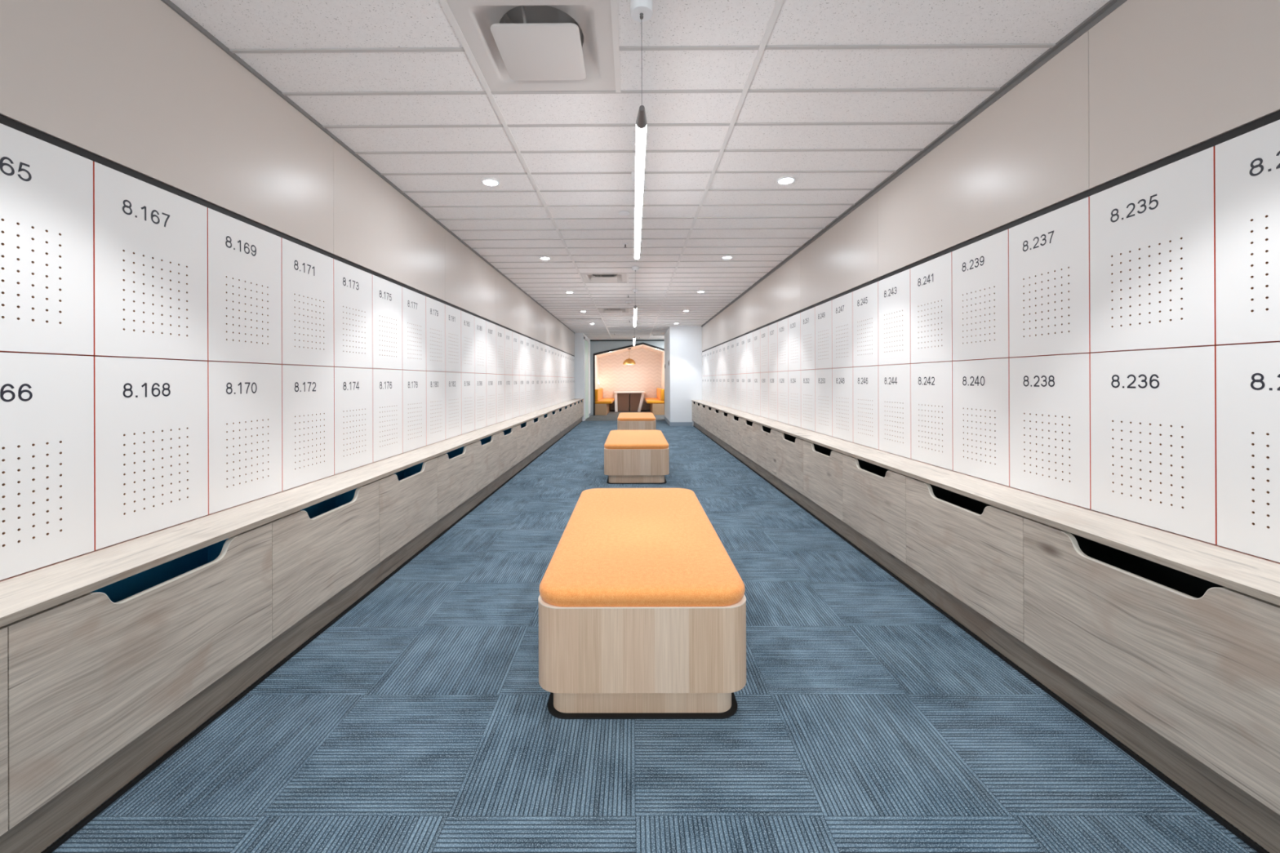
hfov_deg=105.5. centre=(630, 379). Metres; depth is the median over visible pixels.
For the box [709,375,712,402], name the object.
locker
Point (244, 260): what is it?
locker
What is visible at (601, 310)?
ceiling vent
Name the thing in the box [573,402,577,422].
drawer
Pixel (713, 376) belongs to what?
locker
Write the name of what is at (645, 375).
wall
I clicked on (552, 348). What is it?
locker
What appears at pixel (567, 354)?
locker
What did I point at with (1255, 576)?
countertop
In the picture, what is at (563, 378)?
locker
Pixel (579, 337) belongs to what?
wall
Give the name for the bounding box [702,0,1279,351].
wall
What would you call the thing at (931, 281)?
locker
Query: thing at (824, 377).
locker
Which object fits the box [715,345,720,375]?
locker
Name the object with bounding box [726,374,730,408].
locker
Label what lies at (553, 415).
drawer
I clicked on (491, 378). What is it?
locker
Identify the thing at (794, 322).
locker
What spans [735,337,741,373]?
locker
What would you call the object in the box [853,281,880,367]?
locker
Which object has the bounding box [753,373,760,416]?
locker
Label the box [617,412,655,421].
cushion
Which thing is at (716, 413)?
drawer
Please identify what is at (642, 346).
lining
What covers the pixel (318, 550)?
drawer
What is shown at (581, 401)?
drawer
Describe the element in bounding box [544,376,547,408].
locker
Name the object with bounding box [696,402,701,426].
drawer
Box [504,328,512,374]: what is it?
locker
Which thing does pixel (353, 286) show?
locker
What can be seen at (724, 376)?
locker
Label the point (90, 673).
drawer
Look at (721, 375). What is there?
locker
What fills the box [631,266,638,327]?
linear pendant
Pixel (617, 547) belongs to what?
cushion
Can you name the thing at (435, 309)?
locker
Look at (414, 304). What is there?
locker
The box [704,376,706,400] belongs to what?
locker
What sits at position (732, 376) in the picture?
locker
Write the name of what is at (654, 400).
seat cushion
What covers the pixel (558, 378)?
locker
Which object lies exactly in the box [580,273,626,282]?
ceiling vent
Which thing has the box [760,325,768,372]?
locker
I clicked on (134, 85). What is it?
wall
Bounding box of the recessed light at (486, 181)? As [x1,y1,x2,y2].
[481,177,499,186]
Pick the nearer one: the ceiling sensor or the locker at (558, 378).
the ceiling sensor
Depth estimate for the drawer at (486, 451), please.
4.65 m
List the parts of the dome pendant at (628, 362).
lamp shade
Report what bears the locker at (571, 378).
on the countertop at (23, 595)
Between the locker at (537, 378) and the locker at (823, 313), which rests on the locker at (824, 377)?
the locker at (823, 313)
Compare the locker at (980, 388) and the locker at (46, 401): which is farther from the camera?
the locker at (980, 388)
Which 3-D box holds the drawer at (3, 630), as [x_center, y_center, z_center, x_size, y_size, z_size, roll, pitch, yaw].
[-1.516,0.783,0.693,0.236,0.458,0.798,0,0,0]
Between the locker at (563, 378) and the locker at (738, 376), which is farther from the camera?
the locker at (563, 378)
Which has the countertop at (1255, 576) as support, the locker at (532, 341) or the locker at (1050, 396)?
the locker at (1050, 396)
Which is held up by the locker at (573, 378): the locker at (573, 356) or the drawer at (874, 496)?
the locker at (573, 356)
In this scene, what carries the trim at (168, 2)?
attached to the wall at (134, 85)
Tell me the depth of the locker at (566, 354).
12.09 m
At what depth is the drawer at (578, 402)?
12.73 m
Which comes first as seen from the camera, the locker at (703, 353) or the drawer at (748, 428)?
the drawer at (748, 428)
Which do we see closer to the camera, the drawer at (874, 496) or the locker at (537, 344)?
the drawer at (874, 496)
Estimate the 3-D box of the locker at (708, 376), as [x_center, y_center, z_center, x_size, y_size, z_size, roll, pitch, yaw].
[2.005,0.203,11.257,0.420,0.599,0.399,0,0,0]
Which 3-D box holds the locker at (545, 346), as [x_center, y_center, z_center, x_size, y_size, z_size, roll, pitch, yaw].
[-1.826,-0.367,9.295,0.420,0.599,0.399,0,0,0]
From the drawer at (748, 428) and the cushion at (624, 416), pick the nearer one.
the drawer at (748, 428)
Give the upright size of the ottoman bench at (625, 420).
0.450 m
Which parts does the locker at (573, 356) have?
door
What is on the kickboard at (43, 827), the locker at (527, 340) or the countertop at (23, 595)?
the countertop at (23, 595)
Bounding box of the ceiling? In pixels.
[170,0,1109,339]
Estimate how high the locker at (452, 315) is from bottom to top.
0.599 m
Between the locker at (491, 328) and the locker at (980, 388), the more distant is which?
the locker at (491, 328)
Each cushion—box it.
[538,488,745,606]
[595,398,614,404]
[604,430,668,449]
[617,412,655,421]
[644,397,664,403]
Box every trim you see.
[0,114,574,356]
[161,0,574,333]
[229,43,1055,338]
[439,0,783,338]
[589,338,657,339]
[590,340,664,341]
[593,342,664,415]
[605,325,653,327]
[701,0,1127,326]
[702,110,1279,351]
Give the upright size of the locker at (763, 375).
0.599 m
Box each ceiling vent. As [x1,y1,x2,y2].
[446,0,615,91]
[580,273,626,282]
[597,308,628,312]
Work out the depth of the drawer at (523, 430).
6.25 m
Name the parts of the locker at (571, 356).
door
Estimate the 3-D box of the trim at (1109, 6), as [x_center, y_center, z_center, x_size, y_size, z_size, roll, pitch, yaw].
[1.749,-1.350,4.627,0.024,0.030,15.266,0,0,0]
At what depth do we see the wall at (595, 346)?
16.21 m
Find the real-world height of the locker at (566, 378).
0.599 m
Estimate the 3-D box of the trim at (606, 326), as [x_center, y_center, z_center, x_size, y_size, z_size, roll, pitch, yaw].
[-0.024,-1.343,12.196,1.177,0.012,0.130,0,0,0]
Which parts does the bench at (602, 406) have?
backrest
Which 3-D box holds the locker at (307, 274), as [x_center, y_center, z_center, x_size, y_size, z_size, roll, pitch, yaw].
[-1.854,-0.373,2.495,0.420,0.599,0.399,0,0,0]
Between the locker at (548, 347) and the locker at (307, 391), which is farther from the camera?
the locker at (548, 347)
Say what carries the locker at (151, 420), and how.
on the countertop at (23, 595)
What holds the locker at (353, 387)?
on the countertop at (23, 595)
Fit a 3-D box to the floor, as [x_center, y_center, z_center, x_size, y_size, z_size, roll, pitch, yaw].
[0.039,1.196,8.099,4.800,0.060,22.200,0,0,0]
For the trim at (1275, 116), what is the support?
attached to the wall at (1153, 81)
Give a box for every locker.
[0,123,93,355]
[0,351,93,580]
[88,161,207,360]
[92,355,208,550]
[203,360,282,514]
[205,207,281,364]
[278,364,333,491]
[279,237,333,366]
[331,366,373,474]
[333,258,372,368]
[369,274,402,369]
[372,368,402,462]
[401,286,426,370]
[402,369,426,453]
[423,370,445,445]
[425,296,444,371]
[443,304,461,372]
[444,372,461,439]
[460,372,475,434]
[461,311,475,373]
[474,315,486,373]
[475,373,486,430]
[484,320,496,373]
[486,373,496,426]
[496,324,504,374]
[496,373,505,423]
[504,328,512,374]
[504,374,512,420]
[512,331,519,375]
[512,374,519,417]
[518,334,525,375]
[519,375,525,416]
[524,336,530,375]
[525,375,530,413]
[530,338,535,375]
[530,375,535,412]
[534,341,540,376]
[535,376,540,410]
[540,342,544,376]
[540,376,544,409]
[544,344,547,376]
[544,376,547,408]
[547,346,551,376]
[547,376,551,407]
[551,346,554,376]
[551,376,554,405]
[552,348,557,377]
[554,377,557,404]
[557,350,559,377]
[557,377,559,404]
[560,351,562,377]
[560,377,562,403]
[562,351,564,377]
[562,377,564,402]
[564,352,567,377]
[564,377,567,401]
[567,354,568,377]
[567,377,569,400]
[568,377,571,399]
[570,355,573,377]
[571,377,573,399]
[572,355,574,377]
[573,377,574,399]
[702,351,704,376]
[702,376,704,400]
[704,350,706,376]
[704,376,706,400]
[706,349,709,375]
[706,375,709,401]
[709,348,712,375]
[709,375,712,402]
[712,346,715,375]
[712,375,715,403]
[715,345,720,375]
[715,375,719,404]
[719,344,722,374]
[719,374,722,405]
[722,342,726,374]
[722,374,726,406]
[726,341,730,374]
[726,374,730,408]
[730,338,735,374]
[730,373,735,408]
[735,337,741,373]
[735,373,741,410]
[740,334,748,373]
[741,373,746,412]
[746,332,753,373]
[746,373,753,413]
[752,328,761,373]
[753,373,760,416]
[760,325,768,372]
[760,372,768,418]
[768,321,777,372]
[768,371,777,421]
[777,317,789,371]
[777,370,790,424]
[788,312,803,370]
[788,370,800,427]
[800,306,817,369]
[800,369,815,431]
[814,300,832,368]
[815,368,832,436]
[831,291,855,368]
[832,367,853,442]
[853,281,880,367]
[853,365,879,449]
[878,268,913,365]
[878,364,911,458]
[910,251,955,363]
[911,360,955,470]
[951,229,1009,360]
[952,357,1011,486]
[1008,196,1093,357]
[1008,352,1094,509]
[1089,146,1222,352]
[1090,345,1219,544]
[1214,119,1279,345]
[1216,342,1279,562]
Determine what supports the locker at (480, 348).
on the locker at (480, 379)
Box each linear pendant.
[630,0,653,261]
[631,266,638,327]
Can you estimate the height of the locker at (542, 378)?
0.599 m
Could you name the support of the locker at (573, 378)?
on the countertop at (23, 595)
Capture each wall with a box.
[0,0,574,355]
[574,333,590,421]
[590,339,664,415]
[599,348,661,409]
[664,325,702,426]
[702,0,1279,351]
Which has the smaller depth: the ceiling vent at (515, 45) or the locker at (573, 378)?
the ceiling vent at (515, 45)
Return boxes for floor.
[40,409,1269,852]
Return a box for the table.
[613,391,644,412]
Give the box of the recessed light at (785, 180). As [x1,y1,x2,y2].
[777,176,795,184]
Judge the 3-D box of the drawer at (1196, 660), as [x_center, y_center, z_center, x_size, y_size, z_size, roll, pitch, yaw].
[1.616,0.765,1.458,0.236,0.478,0.798,0,0,0]
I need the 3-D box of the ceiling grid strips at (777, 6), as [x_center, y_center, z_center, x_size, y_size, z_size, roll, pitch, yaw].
[-0.047,-1.354,6.601,1.229,0.011,19.200,0,0,0]
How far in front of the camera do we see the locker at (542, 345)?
8.92 m
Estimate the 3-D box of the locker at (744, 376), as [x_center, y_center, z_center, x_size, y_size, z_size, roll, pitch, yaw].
[1.989,0.200,7.657,0.420,0.599,0.399,0,0,0]
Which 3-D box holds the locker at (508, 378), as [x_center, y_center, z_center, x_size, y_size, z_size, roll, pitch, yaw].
[-1.835,0.231,6.495,0.420,0.599,0.399,0,0,0]
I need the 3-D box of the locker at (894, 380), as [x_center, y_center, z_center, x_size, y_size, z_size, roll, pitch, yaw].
[1.971,0.197,3.257,0.420,0.599,0.399,0,0,0]
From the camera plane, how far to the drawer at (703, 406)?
10.29 m
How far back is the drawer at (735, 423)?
7.04 m
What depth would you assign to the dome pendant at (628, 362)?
17.45 m
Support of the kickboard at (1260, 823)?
on the floor
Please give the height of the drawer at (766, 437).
0.478 m
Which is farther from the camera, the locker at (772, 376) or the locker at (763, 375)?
the locker at (763, 375)
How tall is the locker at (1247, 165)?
0.599 m
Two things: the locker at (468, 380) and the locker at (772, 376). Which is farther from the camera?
the locker at (772, 376)
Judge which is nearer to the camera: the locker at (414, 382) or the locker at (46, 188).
the locker at (46, 188)
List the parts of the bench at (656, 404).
backrest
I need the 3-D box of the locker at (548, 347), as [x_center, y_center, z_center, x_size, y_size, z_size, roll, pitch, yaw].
[-1.824,-0.367,9.695,0.420,0.599,0.399,0,0,0]
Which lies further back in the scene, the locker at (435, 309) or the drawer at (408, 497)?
the locker at (435, 309)
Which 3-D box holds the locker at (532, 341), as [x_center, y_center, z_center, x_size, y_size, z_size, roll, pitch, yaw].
[-1.831,-0.368,8.095,0.420,0.599,0.399,0,0,0]
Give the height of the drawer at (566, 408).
0.458 m
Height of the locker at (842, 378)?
0.599 m
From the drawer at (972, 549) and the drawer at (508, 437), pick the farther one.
the drawer at (508, 437)
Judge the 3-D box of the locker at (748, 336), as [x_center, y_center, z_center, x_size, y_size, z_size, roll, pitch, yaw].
[1.985,-0.400,7.258,0.420,0.599,0.399,0,0,0]
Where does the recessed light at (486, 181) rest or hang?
in the ceiling
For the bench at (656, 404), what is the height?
0.860 m
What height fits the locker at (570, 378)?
0.599 m
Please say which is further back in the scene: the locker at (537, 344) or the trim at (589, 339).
the trim at (589, 339)
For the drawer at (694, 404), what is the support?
on the kickboard at (1260, 823)
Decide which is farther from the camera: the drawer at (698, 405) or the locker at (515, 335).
the drawer at (698, 405)
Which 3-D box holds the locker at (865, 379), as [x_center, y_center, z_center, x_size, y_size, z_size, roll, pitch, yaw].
[1.973,0.197,3.657,0.420,0.599,0.399,0,0,0]
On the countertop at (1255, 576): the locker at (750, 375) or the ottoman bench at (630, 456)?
the locker at (750, 375)
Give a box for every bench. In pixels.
[537,488,746,719]
[595,387,614,415]
[604,430,669,484]
[617,412,655,430]
[644,387,664,414]
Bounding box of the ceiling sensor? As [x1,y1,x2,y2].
[618,210,629,215]
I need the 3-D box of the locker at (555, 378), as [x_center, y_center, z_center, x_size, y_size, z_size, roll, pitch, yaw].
[-1.818,0.234,10.495,0.420,0.599,0.399,0,0,0]
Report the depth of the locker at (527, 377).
7.66 m
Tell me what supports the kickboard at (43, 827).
on the floor
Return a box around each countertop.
[0,398,583,626]
[691,400,1279,605]
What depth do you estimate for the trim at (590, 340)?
16.17 m
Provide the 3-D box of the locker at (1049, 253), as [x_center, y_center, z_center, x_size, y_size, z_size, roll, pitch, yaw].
[1.964,-0.404,2.058,0.420,0.599,0.399,0,0,0]
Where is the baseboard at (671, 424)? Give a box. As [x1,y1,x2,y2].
[664,416,692,426]
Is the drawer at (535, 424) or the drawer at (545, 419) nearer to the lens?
the drawer at (535, 424)
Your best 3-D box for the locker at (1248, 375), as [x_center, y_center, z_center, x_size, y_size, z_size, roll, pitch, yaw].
[1.962,0.195,1.257,0.420,0.599,0.399,0,0,0]
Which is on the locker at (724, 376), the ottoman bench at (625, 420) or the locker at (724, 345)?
the locker at (724, 345)
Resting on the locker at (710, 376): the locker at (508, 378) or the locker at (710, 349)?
the locker at (710, 349)
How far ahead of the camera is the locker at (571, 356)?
13.36 m
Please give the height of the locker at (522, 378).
0.599 m
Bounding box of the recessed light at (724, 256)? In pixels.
[721,255,733,258]
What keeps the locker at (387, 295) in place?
on the locker at (387, 384)
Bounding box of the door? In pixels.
[583,337,589,420]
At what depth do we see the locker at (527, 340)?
7.67 m
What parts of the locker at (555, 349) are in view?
door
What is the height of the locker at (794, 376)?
0.599 m
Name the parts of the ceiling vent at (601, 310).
plate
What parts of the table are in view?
leg, panel, panel, leg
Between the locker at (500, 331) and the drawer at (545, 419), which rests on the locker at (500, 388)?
the locker at (500, 331)
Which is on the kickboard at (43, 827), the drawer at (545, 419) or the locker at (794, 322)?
the drawer at (545, 419)
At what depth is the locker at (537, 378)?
8.46 m
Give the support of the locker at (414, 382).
on the countertop at (23, 595)
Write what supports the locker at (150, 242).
on the locker at (151, 420)
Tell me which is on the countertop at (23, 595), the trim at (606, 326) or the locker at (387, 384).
the locker at (387, 384)
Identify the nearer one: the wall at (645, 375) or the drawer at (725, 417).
the drawer at (725, 417)
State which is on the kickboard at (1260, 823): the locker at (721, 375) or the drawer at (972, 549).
the drawer at (972, 549)
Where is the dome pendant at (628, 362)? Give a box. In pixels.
[622,347,635,364]
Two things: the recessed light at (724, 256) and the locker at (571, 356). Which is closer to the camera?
the recessed light at (724, 256)
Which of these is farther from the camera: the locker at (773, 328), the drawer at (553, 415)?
the drawer at (553, 415)
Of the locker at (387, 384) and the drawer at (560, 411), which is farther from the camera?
the drawer at (560, 411)
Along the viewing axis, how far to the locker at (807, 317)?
4.85 m
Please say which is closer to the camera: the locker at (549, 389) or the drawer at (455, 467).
the drawer at (455, 467)
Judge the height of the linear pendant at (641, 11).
0.406 m
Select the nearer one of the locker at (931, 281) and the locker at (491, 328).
the locker at (931, 281)
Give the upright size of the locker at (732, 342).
0.599 m
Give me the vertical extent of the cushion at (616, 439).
0.070 m
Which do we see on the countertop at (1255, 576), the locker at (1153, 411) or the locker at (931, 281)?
the locker at (1153, 411)
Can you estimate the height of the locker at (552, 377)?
0.599 m
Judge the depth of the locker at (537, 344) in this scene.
8.47 m
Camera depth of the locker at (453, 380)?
4.48 m
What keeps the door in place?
in the wall at (579, 337)
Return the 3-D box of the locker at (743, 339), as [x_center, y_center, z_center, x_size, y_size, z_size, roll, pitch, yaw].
[1.987,-0.400,7.658,0.420,0.599,0.399,0,0,0]
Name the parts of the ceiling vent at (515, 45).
plate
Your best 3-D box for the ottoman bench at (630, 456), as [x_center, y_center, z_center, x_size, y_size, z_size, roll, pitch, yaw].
[0.070,0.940,6.229,0.737,0.450,1.601,0,0,0]
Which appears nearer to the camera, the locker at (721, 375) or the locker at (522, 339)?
the locker at (522, 339)
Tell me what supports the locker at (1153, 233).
on the locker at (1153, 411)
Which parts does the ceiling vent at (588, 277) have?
plate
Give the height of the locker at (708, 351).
0.599 m
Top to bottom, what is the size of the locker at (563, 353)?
0.599 m
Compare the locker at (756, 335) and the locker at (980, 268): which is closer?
the locker at (980, 268)
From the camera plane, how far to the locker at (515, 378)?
6.86 m
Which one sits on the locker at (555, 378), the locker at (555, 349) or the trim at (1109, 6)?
the locker at (555, 349)
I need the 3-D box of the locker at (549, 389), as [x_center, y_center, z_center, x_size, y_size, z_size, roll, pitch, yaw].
[-1.822,0.233,9.695,0.420,0.599,0.399,0,0,0]
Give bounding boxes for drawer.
[0,626,8,836]
[2,522,272,830]
[270,480,379,639]
[378,457,437,562]
[436,443,474,520]
[472,433,498,494]
[497,426,516,476]
[516,420,530,463]
[530,416,542,453]
[541,413,550,445]
[550,409,557,439]
[557,407,564,434]
[564,405,568,429]
[568,404,573,426]
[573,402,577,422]
[577,400,580,420]
[578,400,583,417]
[692,400,696,422]
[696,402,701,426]
[701,404,706,429]
[706,406,712,433]
[712,408,720,439]
[720,411,729,444]
[729,414,742,453]
[742,418,756,463]
[756,423,777,476]
[776,431,804,494]
[803,440,844,521]
[842,454,907,564]
[906,476,1027,642]
[1023,518,1279,814]
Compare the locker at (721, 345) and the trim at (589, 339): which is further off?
the trim at (589, 339)
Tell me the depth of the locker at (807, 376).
4.84 m
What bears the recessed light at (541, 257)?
in the ceiling
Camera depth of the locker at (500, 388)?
6.09 m
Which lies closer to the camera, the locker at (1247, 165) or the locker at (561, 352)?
the locker at (1247, 165)
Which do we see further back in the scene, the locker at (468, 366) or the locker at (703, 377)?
the locker at (703, 377)
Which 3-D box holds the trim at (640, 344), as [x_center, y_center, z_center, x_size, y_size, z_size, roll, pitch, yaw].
[-0.027,-0.035,16.240,2.430,2.416,0.120,0,0,0]
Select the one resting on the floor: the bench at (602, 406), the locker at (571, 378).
the bench at (602, 406)
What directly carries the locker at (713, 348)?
on the locker at (713, 376)
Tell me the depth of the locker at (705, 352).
11.63 m
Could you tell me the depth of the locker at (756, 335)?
6.87 m
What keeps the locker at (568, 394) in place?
on the countertop at (23, 595)
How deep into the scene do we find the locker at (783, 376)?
5.65 m
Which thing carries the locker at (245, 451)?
on the countertop at (23, 595)
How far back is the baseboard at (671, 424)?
12.25 m
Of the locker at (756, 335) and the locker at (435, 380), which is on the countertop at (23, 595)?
the locker at (435, 380)
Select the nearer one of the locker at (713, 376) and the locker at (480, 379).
the locker at (480, 379)
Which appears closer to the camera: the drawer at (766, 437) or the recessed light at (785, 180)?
the recessed light at (785, 180)
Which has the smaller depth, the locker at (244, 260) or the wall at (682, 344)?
the locker at (244, 260)
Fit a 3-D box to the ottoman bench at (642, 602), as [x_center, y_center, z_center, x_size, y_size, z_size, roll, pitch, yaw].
[0.044,0.937,2.449,0.737,0.450,1.601,0,0,0]
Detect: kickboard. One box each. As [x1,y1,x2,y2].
[0,417,582,852]
[693,422,1279,852]
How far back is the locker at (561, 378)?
11.25 m
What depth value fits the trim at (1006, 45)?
2.88 m
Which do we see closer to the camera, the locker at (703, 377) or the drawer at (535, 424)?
the drawer at (535, 424)
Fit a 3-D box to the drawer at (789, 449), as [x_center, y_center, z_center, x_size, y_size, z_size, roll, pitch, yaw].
[1.630,0.768,4.658,0.236,0.478,0.798,0,0,0]
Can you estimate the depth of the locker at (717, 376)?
9.98 m
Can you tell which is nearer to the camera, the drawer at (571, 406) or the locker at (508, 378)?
the locker at (508, 378)
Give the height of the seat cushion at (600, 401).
0.090 m
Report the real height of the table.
0.735 m
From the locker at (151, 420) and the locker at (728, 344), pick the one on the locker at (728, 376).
the locker at (728, 344)
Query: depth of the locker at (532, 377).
8.04 m
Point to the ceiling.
(236, 24)
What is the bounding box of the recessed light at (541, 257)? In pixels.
[539,256,550,259]
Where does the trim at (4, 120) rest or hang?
attached to the wall at (134, 85)
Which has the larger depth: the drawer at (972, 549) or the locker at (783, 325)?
the locker at (783, 325)
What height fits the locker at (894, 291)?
0.599 m
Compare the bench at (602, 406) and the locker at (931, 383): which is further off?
the bench at (602, 406)
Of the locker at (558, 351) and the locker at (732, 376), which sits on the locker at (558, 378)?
the locker at (558, 351)
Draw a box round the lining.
[595,344,664,389]
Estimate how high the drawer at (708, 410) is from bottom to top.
0.478 m
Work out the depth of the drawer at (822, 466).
3.81 m

